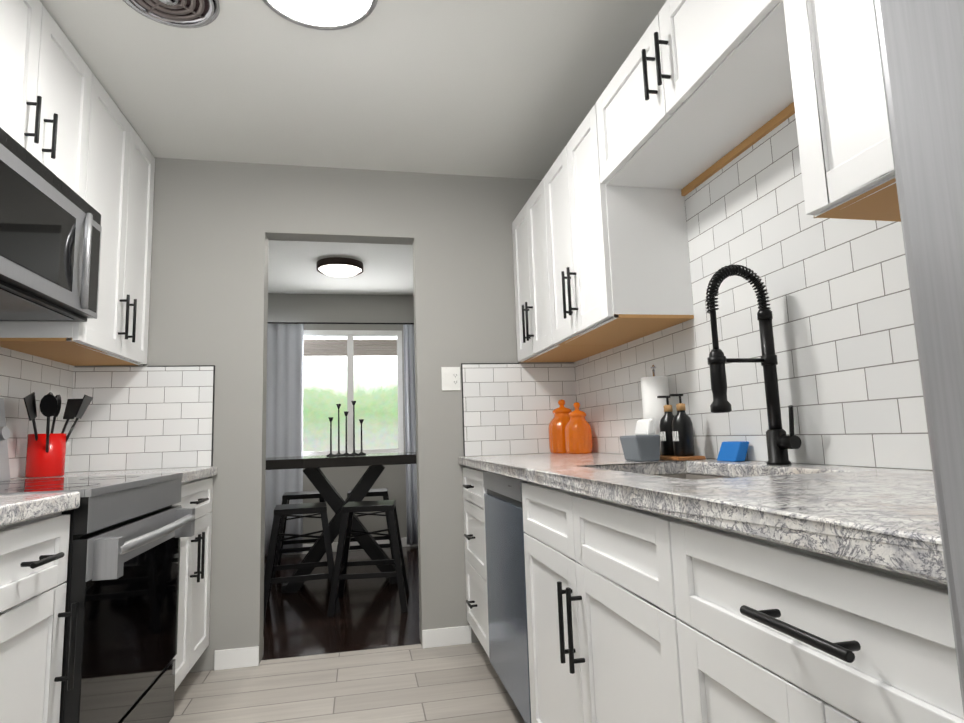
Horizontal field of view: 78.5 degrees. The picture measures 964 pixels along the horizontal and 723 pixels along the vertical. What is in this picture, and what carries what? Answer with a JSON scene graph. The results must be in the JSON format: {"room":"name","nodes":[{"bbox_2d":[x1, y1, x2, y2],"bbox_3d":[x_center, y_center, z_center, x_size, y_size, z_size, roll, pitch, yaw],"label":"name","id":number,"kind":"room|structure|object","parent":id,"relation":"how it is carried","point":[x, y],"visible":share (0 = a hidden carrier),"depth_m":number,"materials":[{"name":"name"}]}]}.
{"room":"kitchen","nodes":[
{"label":"kitchen","id":0,"kind":"room"},
{"bbox_2d":[75,157,573,672],"bbox_3d":[-0.698,0.199,3.015,4.240,2.440,0.120,0,-7,-12],"label":"wall","id":1,"kind":"structure","parent":0,"point":[217,225],"depth_m":2.97,"materials":[{"name":"grey paint"}]},
{"bbox_2d":[68,365,214,471],"bbox_3d":[-1.581,0.260,2.758,0.608,0.481,0.010,0,-7,-12],"label":"backsplash","id":2,"kind":"structure","parent":1,"relation":"attached to","point":[149,417],"depth_m":2.75,"materials":[{"name":"tile"}]},
{"bbox_2d":[214,625,471,670],"bbox_3d":[-0.636,1.358,2.805,1.190,0.085,0.012,0,-7,-12],"label":"baseboard","id":3,"kind":"structure","parent":1,"relation":"attached to","point":[224,659],"depth_m":2.87,"materials":[{"name":"white wood"}]},
{"bbox_2d":[441,367,460,390],"bbox_3d":[-0.161,0.089,3.071,0.098,0.122,0.012,0,-7,-12],"label":"light switch","id":4,"kind":"object","parent":1,"relation":"attached to","point":[450,378],"visible":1,"depth_m":3.07,"materials":[{"name":"white plastic"}]},
{"bbox_2d":[461,363,576,455],"bbox_3d":[0.206,0.247,3.127,0.627,0.481,0.010,0,-7,-12],"label":"backsplash","id":5,"kind":"structure","parent":1,"relation":"attached to","point":[508,408],"depth_m":3.11,"materials":[{"name":"tile"}]},
{"bbox_2d":[267,293,413,543],"bbox_3d":[-1.250,0.558,5.705,4.240,2.440,0.120,0,-7,-12],"label":"wall","id":6,"kind":"structure","parent":0,"point":[285,307],"depth_m":5.68,"materials":[{"name":"grey paint"}]},
{"bbox_2d":[267,322,413,323],"bbox_3d":[-1.643,-0.361,5.634,2.315,0.027,0.098,0,-7,-12],"label":"curtain rod","id":7,"kind":"object","parent":6,"relation":"attached to","point":[329,323],"visible":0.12,"depth_m":5.62,"materials":[{"name":"black metal"}]},
{"bbox_2d":[264,324,303,554],"bbox_3d":[-2.082,0.687,5.366,0.872,2.094,0.043,0,-7,-12],"label":"curtain","id":8,"kind":"object","parent":7,"relation":"hanging from","point":[284,397],"visible":0.27,"depth_m":5.44,"materials":[{"name":"grey fabric"}]},
{"bbox_2d":[403,324,417,544],"bbox_3d":[-0.595,0.676,5.673,0.289,2.095,0.055,0,-7,-12],"label":"curtain","id":9,"kind":"object","parent":7,"relation":"hanging from","point":[410,445],"visible":0.4,"depth_m":5.65,"materials":[{"name":"grey fabric"}]},
{"bbox_2d":[264,537,417,556],"bbox_3d":[-1.199,1.717,5.495,4.006,0.085,0.015,0,-7,-12],"label":"baseboard","id":10,"kind":"structure","parent":6,"relation":"attached to","point":[335,544],"depth_m":5.49,"materials":[{"name":"white"}]},
{"bbox_2d":[303,330,403,455],"bbox_3d":[-1.625,0.308,5.610,1.790,1.227,0.120,0,-7,-12],"label":"window","id":11,"kind":"structure","parent":6,"relation":"in","point":[349,334],"depth_m":5.71,"materials":[{"name":"white"}]},
{"bbox_2d":[169,546,525,722],"bbox_3d":[-0.161,1.111,0.445,4.240,0.050,10.630,0,-7,-12],"label":"floor","id":12,"kind":"structure","parent":0,"point":[418,683],"depth_m":2.61,"materials":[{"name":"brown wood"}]},
{"bbox_2d":[0,512,77,722],"bbox_3d":[-1.228,0.770,1.145,0.658,0.873,0.338,0,-7,-12],"label":"base cabinet","id":13,"kind":"object","parent":12,"relation":"on","point":[33,567],"visible":0.94,"depth_m":1.27,"materials":[{"name":"white wood"}]},
{"bbox_2d":[0,491,79,526],"bbox_3d":[-1.250,0.314,1.195,0.638,0.040,0.351,0,-7,-12],"label":"countertop","id":14,"kind":"structure","parent":13,"relation":"on","point":[15,508],"depth_m":1.26,"materials":[{"name":"stone"}]},
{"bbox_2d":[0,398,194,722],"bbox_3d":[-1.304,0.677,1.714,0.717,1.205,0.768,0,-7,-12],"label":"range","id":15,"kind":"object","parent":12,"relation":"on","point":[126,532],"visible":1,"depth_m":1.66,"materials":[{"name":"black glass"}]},
{"bbox_2d":[172,477,212,689],"bbox_3d":[-1.479,0.933,2.367,0.658,0.873,0.628,0,-7,-12],"label":"base cabinet","id":16,"kind":"object","parent":12,"relation":"on","point":[194,601],"visible":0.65,"depth_m":2.46,"materials":[{"name":"white wood"}]},
{"bbox_2d":[10,466,217,482],"bbox_3d":[-1.502,0.478,2.424,0.638,0.040,0.631,0,-7,-12],"label":"countertop","id":17,"kind":"structure","parent":16,"relation":"on","point":[192,473],"depth_m":2.44,"materials":[{"name":"stone"}]},
{"bbox_2d":[23,392,92,477],"bbox_3d":[-1.681,0.287,2.330,0.191,0.326,0.334,0,-7,-12],"label":"utensil crock","id":18,"kind":"object","parent":17,"relation":"on","point":[45,454],"visible":1,"depth_m":2.27,"materials":[{"name":"red ceramic"}]},
{"bbox_2d":[264,502,340,619],"bbox_3d":[-1.139,1.221,3.704,0.468,0.615,0.468,0,-8,-16],"label":"stool","id":19,"kind":"object","parent":12,"relation":"on","point":[295,509],"visible":0.85,"depth_m":3.58,"materials":[{"name":"black"}]},
{"bbox_2d":[273,491,333,577],"bbox_3d":[-1.407,1.351,4.661,0.490,0.615,0.490,0,-7,-12],"label":"stool","id":20,"kind":"object","parent":12,"relation":"on","point":[287,497],"visible":0.44,"depth_m":4.57,"materials":[{"name":"black"}]},
{"bbox_2d":[266,452,416,592],"bbox_3d":[-1.005,1.161,4.316,1.270,0.930,0.740,0,-7,-12],"label":"dining table","id":21,"kind":"object","parent":12,"relation":"on","point":[331,495],"visible":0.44,"depth_m":4.17,"materials":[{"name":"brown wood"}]},
{"bbox_2d":[326,401,365,456],"bbox_3d":[-1.007,0.495,4.374,0.280,0.404,0.120,0,-7,-12],"label":"candle holders","id":22,"kind":"object","parent":21,"relation":"on","point":[346,453],"visible":1,"depth_m":4.36,"materials":[{"name":"black metal"}]},
{"bbox_2d":[327,500,408,616],"bbox_3d":[-0.704,1.209,3.723,0.467,0.615,0.467,-1,-7,-6],"label":"stool","id":23,"kind":"object","parent":12,"relation":"on","point":[341,565],"visible":1,"depth_m":3.60,"materials":[{"name":"black"}]},
{"bbox_2d":[347,488,394,564],"bbox_3d":[-0.899,1.336,4.675,0.490,0.615,0.490,0,-7,-12],"label":"stool","id":24,"kind":"object","parent":12,"relation":"on","point":[383,492],"visible":0.23,"depth_m":4.58,"materials":[{"name":"black"}]},
{"bbox_2d":[463,466,489,657],"bbox_3d":[0.264,0.926,2.774,0.682,0.873,0.534,0,-7,-12],"label":"base cabinet","id":25,"kind":"object","parent":12,"relation":"on","point":[474,490],"visible":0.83,"depth_m":2.70,"materials":[{"name":"white wood"}]},
{"bbox_2d":[483,471,530,722],"bbox_3d":[0.394,0.853,2.222,0.646,0.872,0.602,0,-7,-12],"label":"dishwasher","id":26,"kind":"object","parent":12,"relation":"on","point":[507,611],"visible":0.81,"depth_m":2.10,"materials":[{"name":"silver metal"}]},
{"bbox_2d":[522,473,699,722],"bbox_3d":[0.532,0.752,1.465,0.682,0.873,0.945,0,-7,-12],"label":"base cabinet","id":27,"kind":"object","parent":12,"relation":"on","point":[602,619],"visible":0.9,"depth_m":1.31,"materials":[{"name":"white wood"}]},
{"bbox_2d":[458,453,946,583],"bbox_3d":[0.475,0.330,1.768,0.675,0.040,2.731,0,-7,-12],"label":"countertop","id":28,"kind":"structure","parent":27,"relation":"on","point":[885,518],"depth_m":0.89,"materials":[{"name":"stone"}]},
{"bbox_2d":[548,399,571,452],"bbox_3d":[0.421,0.335,3.067,0.143,0.277,0.143,0,-7,-12],"label":"jar","id":29,"kind":"object","parent":28,"relation":"on","point":[559,421],"visible":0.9,"depth_m":3.01,"materials":[{"name":"orange ceramic"}]},
{"bbox_2d":[565,402,592,453],"bbox_3d":[0.473,0.326,2.909,0.126,0.252,0.126,0,-7,-12],"label":"jar","id":30,"kind":"object","parent":28,"relation":"on","point":[578,434],"visible":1,"depth_m":2.86,"materials":[{"name":"orange ceramic"}]},
{"bbox_2d":[620,419,659,461],"bbox_3d":[0.531,0.265,1.987,0.089,0.138,0.129,0,-7,-12],"label":"caddy","id":31,"kind":"object","parent":28,"relation":"on","point":[642,444],"visible":1,"depth_m":1.93,"materials":[{"name":"grey plastic"}]},
{"bbox_2d":[641,365,669,454],"bbox_3d":[0.647,0.182,2.186,0.140,0.345,0.140,0,-7,-12],"label":"paper towel holder","id":32,"kind":"object","parent":28,"relation":"on","point":[653,387],"visible":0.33,"depth_m":2.15,"materials":[{"name":"white paper"}]},
{"bbox_2d":[660,455,705,460],"bbox_3d":[0.663,0.325,1.992,0.100,0.012,0.173,0,-7,-12],"label":"soap tray","id":33,"kind":"object","parent":28,"relation":"on","point":[679,458],"visible":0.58,"depth_m":1.92,"materials":[{"name":"brown wood"}]},
{"bbox_2d":[657,396,667,455],"bbox_3d":[0.650,0.222,2.047,0.065,0.206,0.065,-7,-9,33],"label":"soap dispenser","id":34,"kind":"object","parent":33,"relation":"on","point":[663,439],"depth_m":2.03,"materials":[{"name":"black glass"}]},
{"bbox_2d":[663,394,694,455],"bbox_3d":[0.667,0.211,1.965,0.065,0.206,0.065,-7,-9,33],"label":"soap dispenser","id":35,"kind":"object","parent":33,"relation":"on","point":[676,435],"depth_m":1.95,"materials":[{"name":"black glass"}]},
{"bbox_2d":[656,473,727,479],"bbox_3d":[0.545,0.407,1.525,0.396,0.179,0.690,0,-7,-12],"label":"sink bowl","id":36,"kind":"object","parent":28,"relation":"attached to","point":[690,476],"visible":0.04,"depth_m":1.87,"materials":[{"name":"metal"}]},
{"bbox_2d":[717,441,748,461],"bbox_3d":[0.763,0.273,1.794,0.054,0.058,0.095,0,-7,-12],"label":"sponge","id":37,"kind":"object","parent":28,"relation":"on","point":[733,451],"visible":1,"depth_m":1.77,"materials":[{"name":"blue"}]},
{"bbox_2d":[706,264,801,464],"bbox_3d":[0.709,0.000,1.552,0.216,0.543,0.124,0,-7,-12],"label":"pull-down faucet","id":38,"kind":"object","parent":28,"relation":"on","point":[780,442],"visible":1,"depth_m":1.57,"materials":[{"name":"black metal"}]},
{"bbox_2d":[670,519,963,722],"bbox_3d":[0.691,0.649,0.695,0.682,0.873,0.640,0,-7,-12],"label":"base cabinet","id":39,"kind":"object","parent":12,"relation":"on","point":[770,632],"visible":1,"depth_m":0.70,"materials":[{"name":"white wood"}]},
{"bbox_2d":[873,0,963,712],"bbox_3d":[0.761,0.097,-0.032,0.828,1.780,0.933,0,-7,-12],"label":"refrigerator","id":40,"kind":"object","parent":12,"relation":"on","point":[921,46],"visible":1,"depth_m":0.34,"materials":[{"name":"silver metal"}]},
{"bbox_2d":[40,0,666,294],"bbox_3d":[-0.244,-1.373,0.759,4.240,0.080,10.630,0,-7,-12],"label":"ceiling","id":41,"kind":"structure","parent":0,"point":[503,88],"depth_m":2.39,"materials":[{"name":"white paint"}]},
{"bbox_2d":[123,0,219,27],"bbox_3d":[-0.998,-1.153,1.870,0.304,0.026,0.304,0,-7,-12],"label":"ceiling vent","id":42,"kind":"object","parent":41,"relation":"in","point":[187,13],"visible":1,"depth_m":1.94,"materials":[{"name":"silver metal"}]},
{"bbox_2d":[262,0,377,29],"bbox_3d":[-0.516,-1.168,1.834,0.384,0.036,0.384,0,-7,-12],"label":"ceiling light","id":43,"kind":"object","parent":41,"relation":"in","point":[328,14],"visible":0.98,"depth_m":1.93,"materials":[{"name":"white glass"}]},
{"bbox_2d":[316,257,362,276],"bbox_3d":[-1.150,-0.746,4.778,0.370,0.092,0.370,0,-7,-12],"label":"ceiling light","id":44,"kind":"object","parent":41,"relation":"attached to","point":[339,266],"visible":1,"depth_m":4.67,"materials":[{"name":"brown metal"}]},
{"bbox_2d":[592,452,932,477],"bbox_3d":[1.337,-0.312,-0.484,0.120,2.440,7.620,0,-7,-12],"label":"wall","id":45,"kind":"structure","parent":0,"point":[820,464],"depth_m":1.45,"materials":[{"name":"white tile"}]},
{"bbox_2d":[512,178,619,362],"bbox_3d":[0.378,-0.419,2.951,0.366,0.782,0.584,0,-7,-12],"label":"upper cabinet","id":46,"kind":"object","parent":45,"relation":"attached to","point":[532,295],"visible":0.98,"depth_m":2.87,"materials":[{"name":"white wood"}]},
{"bbox_2d":[544,104,693,345],"bbox_3d":[0.497,-0.496,2.372,0.366,0.782,0.606,0,-7,-12],"label":"upper cabinet","id":47,"kind":"object","parent":45,"relation":"attached to","point":[619,265],"visible":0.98,"depth_m":2.10,"materials":[{"name":"white wood"}]},
{"bbox_2d":[596,0,794,195],"bbox_3d":[0.642,-0.817,1.662,0.368,0.334,0.909,0,-7,-12],"label":"upper cabinet","id":48,"kind":"object","parent":45,"relation":"attached to","point":[695,94],"visible":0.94,"depth_m":1.62,"materials":[{"name":"white wood"}]},
{"bbox_2d":[574,113,932,469],"bbox_3d":[0.783,-0.208,1.885,0.009,1.034,2.770,0,-7,-12],"label":"backsplash","id":49,"kind":"structure","parent":45,"relation":"attached to","point":[846,353],"depth_m":1.61,"materials":[{"name":"tile"}]},
{"bbox_2d":[783,0,900,221],"bbox_3d":[0.801,-0.697,0.888,0.366,0.776,0.623,0,-7,-12],"label":"upper cabinet","id":50,"kind":"object","parent":45,"relation":"attached to","point":[845,151],"visible":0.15,"depth_m":1.05,"materials":[{"name":"white wood"}]},
{"bbox_3d":[-1.190,-0.294,-1.005,0.120,2.440,7.620,0,-7,-12],"label":"wall","id":51,"kind":"structure","parent":0,"visible":0},
{"bbox_2d":[0,347,74,477],"bbox_3d":[-1.702,-0.136,1.803,0.009,1.034,1.920,0,-7,-12],"label":"backsplash","id":52,"kind":"structure","parent":51,"relation":"attached to","point":[22,375],"depth_m":2.33,"materials":[{"name":"tile"}]},
{"bbox_2d":[0,0,91,199],"bbox_3d":[-1.533,-0.868,1.825,0.354,0.561,0.716,0,-7,-12],"label":"upper cabinet","id":53,"kind":"object","parent":51,"relation":"attached to","point":[45,82],"visible":0.88,"depth_m":1.89,"materials":[{"name":"white wood"}]},
{"bbox_2d":[0,127,101,321],"bbox_3d":[-1.487,-0.386,1.772,0.416,0.406,0.712,0,-7,-12],"label":"microwave","id":54,"kind":"object","parent":53,"relation":"attached to","point":[50,235],"visible":1,"depth_m":1.80,"materials":[{"name":"silver metal"}]},
{"bbox_2d":[0,73,154,365],"bbox_3d":[-1.667,-0.539,2.486,0.354,1.038,0.703,0,-7,-12],"label":"upper cabinet","id":55,"kind":"object","parent":51,"relation":"attached to","point":[119,193],"visible":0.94,"depth_m":2.45,"materials":[{"name":"white wood"}]},
{"label":"outside","id":56,"kind":"structure","parent":0,"visible":0},
{"bbox_2d":[303,336,397,451],"bbox_3d":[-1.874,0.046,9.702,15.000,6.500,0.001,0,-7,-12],"label":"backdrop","id":57,"kind":"structure","parent":56,"point":[375,390],"depth_m":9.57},
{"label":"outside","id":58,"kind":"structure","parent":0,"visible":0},
{"bbox_2d":[304,339,396,355],"bbox_3d":[-1.751,0.839,6.237,2.930,2.050,0.825,0,-7,-12],"label":"awning","id":59,"kind":"object","parent":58,"point":[325,347],"visible":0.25,"depth_m":6.37,"materials":[{"name":"beige"}]}
]}

